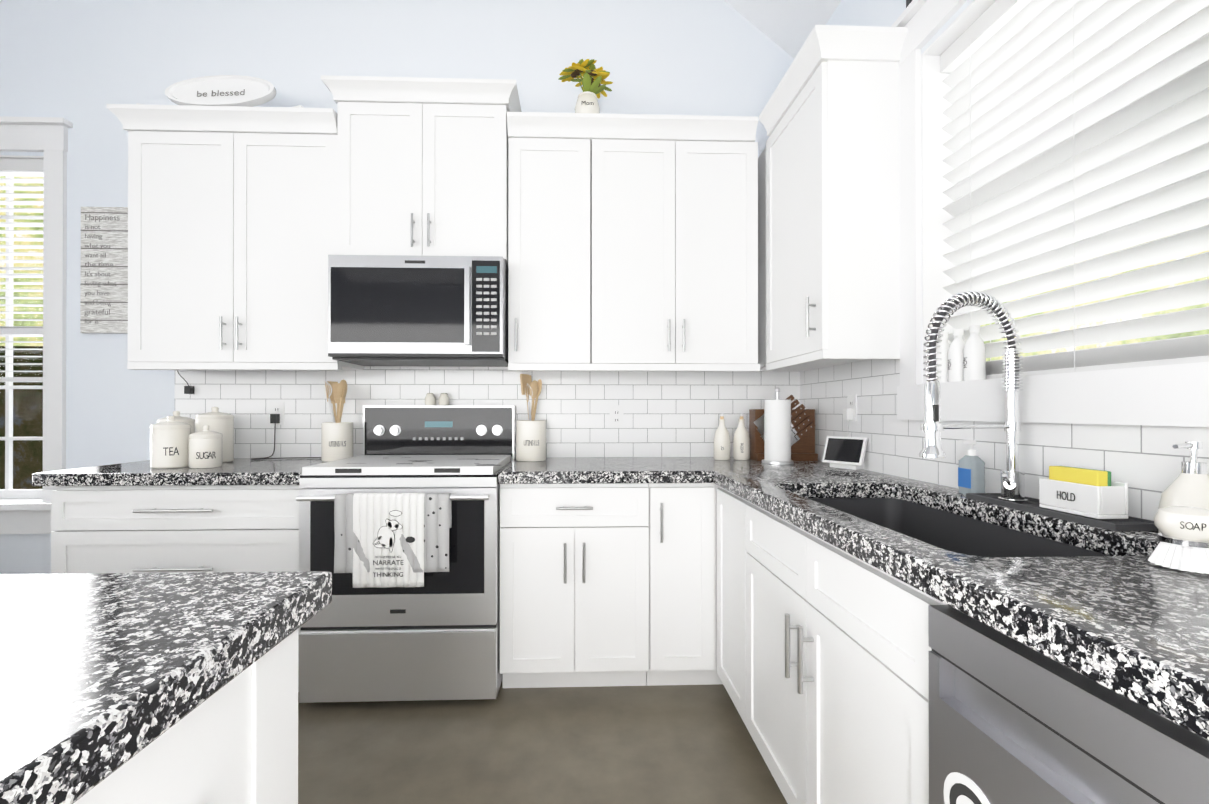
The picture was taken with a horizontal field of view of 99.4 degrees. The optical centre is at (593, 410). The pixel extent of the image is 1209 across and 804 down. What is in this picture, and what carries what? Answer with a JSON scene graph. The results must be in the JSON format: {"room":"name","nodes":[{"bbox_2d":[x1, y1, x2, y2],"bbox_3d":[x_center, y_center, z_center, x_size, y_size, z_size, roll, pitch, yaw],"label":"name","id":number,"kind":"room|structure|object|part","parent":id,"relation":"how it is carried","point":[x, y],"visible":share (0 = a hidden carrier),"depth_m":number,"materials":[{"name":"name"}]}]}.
{"room":"kitchen","nodes":[
{"label":"kitchen","id":0,"kind":"room"},
{"bbox_2d":[0,0,793,573],"bbox_3d":[-1.821,-1.550,2.748,6.260,5.464,0.200,0,0,-2],"label":"wall","id":1,"kind":"structure","parent":0,"point":[80,64],"depth_m":2.65,"materials":[{"name":"paint"}]},
{"bbox_2d":[0,116,72,533],"bbox_3d":[-3.337,-0.422,2.619,1.350,2.093,0.191,0,0,-2],"label":"window","id":2,"kind":"structure","parent":1,"relation":"in","point":[25,511],"depth_m":2.59,"materials":[{"name":"white wood"}]},
{"bbox_2d":[0,158,42,381],"bbox_3d":[-3.338,-0.719,2.642,1.084,1.141,0.065,0,0,-2],"label":"window blinds","id":3,"kind":"object","parent":2,"relation":"attached to","point":[20,167],"depth_m":2.65,"materials":[{"name":"white plastic"}]},
{"bbox_2d":[80,207,127,332],"bbox_3d":[-2.426,-0.714,2.613,0.350,0.640,0.021,0,0,-2],"label":"wall sign","id":4,"kind":"object","parent":1,"relation":"attached to","point":[104,275],"depth_m":2.60,"materials":[{"name":"grey wood"}]},
{"bbox_2d":[123,107,363,370],"bbox_3d":[-1.655,-0.792,2.494,0.941,1.145,0.295,0,0,-2],"label":"upper cabinet","id":5,"kind":"object","parent":1,"relation":"attached to","point":[229,208],"depth_m":2.35,"materials":[{"name":"white wood"}]},
{"bbox_2d":[137,75,303,107],"bbox_3d":[-1.690,-1.458,2.401,0.781,0.183,0.178,0,0,-2],"label":"tray","id":6,"kind":"object","parent":5,"relation":"on","point":[233,90],"visible":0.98,"depth_m":2.35,"materials":[{"name":"white ceramic"}]},
{"bbox_2d":[331,79,514,262],"bbox_3d":[-0.794,-1.099,2.514,0.770,0.800,0.315,0,0,-2],"label":"upper cabinet","id":7,"kind":"object","parent":1,"relation":"attached to","point":[420,167],"depth_m":2.36,"materials":[{"name":"white wood"}]},
{"bbox_2d":[328,255,507,366],"bbox_3d":[-0.792,-0.456,2.451,0.763,0.457,0.433,0,0,-2],"label":"over-the-range microwave","id":8,"kind":"object","parent":7,"relation":"attached to","point":[410,310],"visible":0.98,"depth_m":2.26,"materials":[{"name":"silver metal"}]},
{"bbox_2d":[175,366,799,457],"bbox_3d":[-0.522,-0.001,2.684,3.252,0.495,0.008,0,0,-2],"label":"tile backsplash","id":9,"kind":"structure","parent":1,"relation":"attached to","point":[672,413],"depth_m":2.69,"materials":[{"name":"white tile"}]},
{"bbox_2d":[177,370,193,393],"bbox_3d":[-2.082,-0.144,2.610,0.072,0.121,0.032,0,0,-2],"label":"plug","id":10,"kind":"object","parent":9,"relation":"attached to","point":[188,389],"visible":0.98,"depth_m":2.60,"materials":[{"name":"black plastic"}]},
{"bbox_2d":[251,402,320,459],"bbox_3d":[-1.518,0.101,2.587,0.365,0.285,0.117,0,0,-2],"label":"electrical outlet","id":11,"kind":"object","parent":9,"relation":"attached to","point":[276,413],"visible":0.92,"depth_m":2.63,"materials":[{"name":"white plastic"}]},
{"bbox_3d":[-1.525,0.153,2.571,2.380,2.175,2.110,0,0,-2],"label":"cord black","id":12,"kind":"part","parent":11,"relation":"part of","materials":[{"name":"black plastic"}]},
{"bbox_2d":[610,405,622,426],"bbox_3d":[0.122,0.031,2.697,0.070,0.116,0.007,0,0,-2],"label":"electrical outlet","id":13,"kind":"object","parent":9,"relation":"attached to","point":[616,415],"visible":1,"depth_m":2.69,"materials":[{"name":"white plastic"}]},
{"bbox_2d":[506,115,606,370],"bbox_3d":[-0.180,-0.792,2.544,0.447,1.145,0.295,0,0,-2],"label":"upper cabinet","id":14,"kind":"object","parent":1,"relation":"attached to","point":[557,269],"depth_m":2.40,"materials":[{"name":"white wood"}]},
{"bbox_2d":[558,59,612,113],"bbox_3d":[-0.035,-1.500,2.416,0.264,0.268,0.273,0,0,-2],"label":"vase","id":15,"kind":"object","parent":14,"relation":"on","point":[591,79],"visible":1,"depth_m":2.38,"materials":[{"name":"white ceramic"}]},
{"bbox_2d":[607,115,759,370],"bbox_3d":[0.351,-0.792,2.562,0.851,1.145,0.295,0,0,-2],"label":"upper cabinet","id":16,"kind":"object","parent":1,"relation":"attached to","point":[623,242],"depth_m":2.42,"materials":[{"name":"white wood"}]},
{"bbox_2d":[298,678,787,803],"bbox_3d":[-1.747,1.234,-0.183,6.610,0.120,6.350,0,0,-2],"label":"floor","id":17,"kind":"structure","parent":0,"point":[676,744],"depth_m":1.77,"materials":[{"name":"concrete"}]},
{"bbox_2d":[51,485,301,573],"bbox_3d":[-1.659,0.742,2.336,0.988,0.878,0.598,0,0,-2],"label":"base cabinet","id":18,"kind":"object","parent":17,"relation":"on","point":[95,528],"depth_m":2.04,"materials":[{"name":"white wood"}]},
{"bbox_2d":[32,458,325,488],"bbox_3d":[-1.673,0.270,2.318,1.025,0.050,0.636,0,0,-2],"label":"countertop","id":19,"kind":"structure","parent":18,"relation":"on","point":[241,471],"depth_m":2.01,"materials":[{"name":"stone"}]},
{"bbox_2d":[150,416,190,468],"bbox_3d":[-1.817,0.133,2.203,0.139,0.222,0.139,0,0,-2],"label":"tea canister","id":20,"kind":"object","parent":19,"relation":"on","point":[169,443],"visible":1,"depth_m":2.15,"materials":[{"name":"white ceramic"}]},
{"bbox_2d":[157,411,194,433],"bbox_3d":[-1.985,0.124,2.438,0.143,0.242,0.143,0,0,-2],"label":"flour canister","id":21,"kind":"object","parent":19,"relation":"on","point":[187,420],"visible":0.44,"depth_m":2.43,"materials":[{"name":"white ceramic"}]},
{"bbox_2d":[189,425,222,467],"bbox_3d":[-1.667,0.153,2.203,0.118,0.182,0.118,0,0,-2],"label":"sugar canister","id":22,"kind":"object","parent":19,"relation":"on","point":[205,447],"visible":1,"depth_m":2.16,"materials":[{"name":"white ceramic"}]},
{"bbox_2d":[195,407,233,462],"bbox_3d":[-1.795,0.114,2.429,0.151,0.262,0.151,0,0,-2],"label":"canister","id":23,"kind":"object","parent":19,"relation":"on","point":[215,419],"visible":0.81,"depth_m":2.40,"materials":[{"name":"white ceramic"}]},
{"bbox_2d":[321,379,352,461],"bbox_3d":[-1.250,0.047,2.502,0.140,0.395,0.141,0,0,-2],"label":"utensil crock","id":24,"kind":"object","parent":19,"relation":"on","point":[336,438],"visible":0.98,"depth_m":2.46,"materials":[{"name":"white ceramic"}]},
{"bbox_2d":[74,629,297,803],"bbox_3d":[-1.745,0.731,-0.535,2.730,0.885,2.445,0,0,-2],"label":"kitchen island","id":25,"kind":"object","parent":17,"relation":"on","point":[234,740],"depth_m":0.60,"materials":[{"name":"white wood"}]},
{"bbox_2d":[0,571,331,803],"bbox_3d":[-1.779,0.263,-0.565,2.860,0.050,2.585,0,0,-2],"label":"island countertop","id":26,"kind":"structure","parent":25,"relation":"on","point":[103,676],"depth_m":0.52,"materials":[{"name":"stone"}]},
{"bbox_2d":[296,393,515,702],"bbox_3d":[-0.769,0.545,2.300,0.775,1.271,0.731,0,0,-2],"label":"range","id":27,"kind":"object","parent":17,"relation":"on","point":[399,529],"visible":1,"depth_m":2.01,"materials":[{"name":"silver metal"}]},
{"bbox_2d":[353,493,424,587],"bbox_3d":[-0.776,0.493,1.954,0.265,0.354,0.037,0,0,-2],"label":"towel","id":28,"kind":"object","parent":27,"relation":"hanging from","point":[389,528],"depth_m":1.94,"materials":[{"name":"white fabric"}]},
{"bbox_2d":[373,510,414,551],"bbox_3d":[-0.754,0.457,1.936,0.158,0.160,0.001,0,0,-2],"label":"print","id":29,"kind":"object","parent":28,"relation":"attached to","point":[393,530],"depth_m":1.94,"materials":[{"name":"grey"}]},
{"bbox_2d":[334,493,451,572],"bbox_3d":[-0.763,0.467,1.956,0.430,0.296,0.039,0,0,-2],"label":"towel","id":30,"kind":"object","parent":27,"relation":"hanging from","point":[375,532],"depth_m":1.94,"materials":[{"name":"white fabric"}]},
{"bbox_2d":[298,457,1208,803],"bbox_3d":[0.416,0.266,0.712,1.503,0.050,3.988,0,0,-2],"label":"base cabinet","id":31,"kind":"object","parent":17,"relation":"on","point":[864,661],"depth_m":1.09,"materials":[{"name":"white wood"}]},
{"bbox_2d":[516,374,545,461],"bbox_3d":[-0.305,0.033,2.514,0.148,0.424,0.149,0,0,-2],"label":"utensil crock","id":32,"kind":"object","parent":31,"relation":"on","point":[531,439],"visible":1,"depth_m":2.47,"materials":[{"name":"white ceramic"}]},
{"bbox_2d":[714,411,729,459],"bbox_3d":[0.639,0.125,2.546,0.080,0.240,0.082,0,0,-2],"label":"oil bottle","id":33,"kind":"object","parent":31,"relation":"on","point":[721,443],"visible":1,"depth_m":2.52,"materials":[{"name":"white ceramic"}]},
{"bbox_2d":[733,411,749,459],"bbox_3d":[0.739,0.125,2.554,0.080,0.240,0.082,0,0,-2],"label":"vinegar bottle","id":34,"kind":"object","parent":31,"relation":"on","point":[741,444],"visible":1,"depth_m":2.52,"materials":[{"name":"white ceramic"}]},
{"bbox_2d":[762,387,793,464],"bbox_3d":[0.853,0.069,2.374,0.139,0.351,0.139,0,0,-2],"label":"paper towel holder","id":35,"kind":"object","parent":31,"relation":"on","point":[777,431],"visible":1,"depth_m":2.33,"materials":[{"name":"white paper"}]},
{"bbox_2d":[749,395,817,460],"bbox_3d":[0.929,0.085,2.529,0.308,0.320,0.115,0,0,-2],"label":"knife block","id":36,"kind":"object","parent":31,"relation":"on","point":[802,434],"visible":0.69,"depth_m":2.50,"materials":[{"name":"brown wood"}]},
{"bbox_2d":[822,436,867,469],"bbox_3d":[1.068,0.177,2.162,0.076,0.133,0.178,0,0,-30],"label":"smart display","id":37,"kind":"object","parent":31,"relation":"on","point":[843,452],"visible":0.98,"depth_m":2.14,"materials":[{"name":"white plastic"}]},
{"bbox_2d":[804,493,1123,552],"bbox_3d":[0.813,0.386,1.281,0.477,0.212,0.912,0,0,-2],"label":"sink","id":38,"kind":"object","parent":31,"relation":"in","point":[963,531],"depth_m":1.45,"materials":[{"name":"black metal"}]},
{"bbox_2d":[958,440,984,494],"bbox_3d":[1.085,0.164,1.476,0.050,0.156,0.064,0,0,-2],"label":"hand sanitizer","id":39,"kind":"object","parent":31,"relation":"on","point":[971,473],"visible":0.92,"depth_m":1.46,"materials":[{"name":"blue"}]},
{"bbox_2d":[919,291,1027,502],"bbox_3d":[0.955,-0.033,1.286,0.314,0.534,0.121,0,0,-2],"label":"faucet","id":40,"kind":"object","parent":31,"relation":"on","point":[1012,477],"visible":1,"depth_m":1.29,"materials":[{"name":"silver metal"}]},
{"bbox_2d":[966,493,1157,530],"bbox_3d":[1.089,0.234,1.216,0.115,0.014,0.390,0,0,-2],"label":"mat","id":41,"kind":"object","parent":31,"relation":"on","point":[1130,523],"visible":0.52,"depth_m":1.11,"materials":[{"name":"grey rubber"}]},
{"bbox_2d":[1039,466,1128,518],"bbox_3d":[1.079,0.178,1.134,0.069,0.098,0.137,0,0,-2],"label":"sponge holder","id":42,"kind":"object","parent":41,"relation":"on","point":[1096,494],"visible":1,"depth_m":1.10,"materials":[{"name":"white ceramic"}]},
{"bbox_2d":[928,605,1208,803],"bbox_3d":[0.856,0.738,0.523,0.636,0.875,0.600,0,0,-2],"label":"dishwasher","id":43,"kind":"object","parent":31,"relation":"in","point":[1010,722],"depth_m":0.63,"materials":[{"name":"grey metal"}]},
{"bbox_2d":[1148,506,1208,573],"bbox_3d":[0.919,0.195,0.790,0.088,0.091,0.087,0,0,-2],"label":"dish brush","id":44,"kind":"object","parent":31,"relation":"on","point":[1183,538],"visible":1,"depth_m":0.77,"materials":[{"name":"white plastic"}]},
{"bbox_2d":[1158,441,1208,532],"bbox_3d":[1.100,0.149,0.941,0.095,0.183,0.088,0,0,-2],"label":"soap dispenser","id":45,"kind":"object","parent":31,"relation":"on","point":[1188,485],"visible":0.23,"depth_m":0.93,"materials":[{"name":"white ceramic"}]},
{"bbox_2d":[724,0,840,58],"bbox_3d":[-1.819,-3.048,-0.250,6.460,2.684,6.200,0,0,-2],"label":"ceiling","id":46,"kind":"structure","parent":0,"point":[787,26],"depth_m":2.60,"materials":[{"name":"paint"}]},
{"bbox_2d":[819,0,973,488],"bbox_3d":[1.309,-0.346,-0.151,0.200,3.040,5.800,0,0,-2],"label":"wall","id":47,"kind":"structure","parent":0,"point":[882,13],"depth_m":2.04,"materials":[{"name":"paint"}]},
{"bbox_2d":[758,25,907,371],"bbox_3d":[0.944,-0.776,2.273,0.345,1.177,0.908,0,0,-2],"label":"upper cabinet","id":48,"kind":"object","parent":47,"relation":"attached to","point":[828,237],"visible":0.94,"depth_m":1.87,"materials":[{"name":"white wood"}]},
{"bbox_2d":[800,359,1208,520],"bbox_3d":[1.175,0.010,0.740,0.008,0.463,3.992,0,0,-2],"label":"tiled wall","id":49,"kind":"structure","parent":47,"relation":"attached to","point":[1144,462],"depth_m":1.49,"materials":[{"name":"white tile"}]},
{"bbox_2d":[843,394,856,436],"bbox_3d":[1.096,0.079,2.211,0.048,0.293,0.072,0,0,-2],"label":"electrical outlet","id":50,"kind":"object","parent":49,"relation":"attached to","point":[850,412],"visible":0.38,"depth_m":2.20,"materials":[{"name":"white plastic"}]},
{"bbox_2d":[891,0,1208,426],"bbox_3d":[1.220,-0.688,1.297,0.220,1.439,1.220,0,0,-2],"label":"window","id":51,"kind":"structure","parent":47,"relation":"in","point":[1171,395],"depth_m":1.75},
{"bbox_2d":[936,332,949,382],"bbox_3d":[1.175,-0.176,1.720,0.057,0.173,0.056,0,0,-2],"label":"bottle","id":52,"kind":"object","parent":51,"relation":"on","point":[944,349],"visible":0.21,"depth_m":1.70,"materials":[{"name":"white ceramic"}]},
{"bbox_2d":[948,329,964,381],"bbox_3d":[1.177,-0.176,1.653,0.057,0.173,0.056,0,0,-2],"label":"bottle","id":53,"kind":"object","parent":51,"relation":"on","point":[955,359],"visible":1,"depth_m":1.64,"materials":[{"name":"white ceramic"}]},
{"bbox_2d":[963,325,985,380],"bbox_3d":[1.180,-0.176,1.586,0.057,0.173,0.056,0,0,-2],"label":"bottle","id":54,"kind":"object","parent":51,"relation":"on","point":[974,358],"visible":0.92,"depth_m":1.57,"materials":[{"name":"white ceramic"}]},
{"bbox_2d":[940,0,1208,378],"bbox_3d":[1.250,-0.662,1.298,0.066,1.143,0.958,0,0,-2],"label":"window blinds","id":55,"kind":"object","parent":51,"relation":"attached to","point":[1077,130],"visible":0.88,"depth_m":1.30,"materials":[{"name":"white plastic"}]},
{"label":"outside","id":56,"kind":"structure","parent":0,"visible":0},
{"bbox_2d":[0,176,42,488],"bbox_3d":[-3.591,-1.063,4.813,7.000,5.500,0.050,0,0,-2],"label":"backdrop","id":57,"kind":"structure","parent":56,"point":[35,451],"depth_m":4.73,"materials":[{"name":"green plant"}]},
{"bbox_2d":[980,226,1208,360],"bbox_3d":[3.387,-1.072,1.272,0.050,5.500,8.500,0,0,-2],"label":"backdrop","id":58,"kind":"structure","parent":56,"point":[1177,335],"depth_m":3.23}
]}

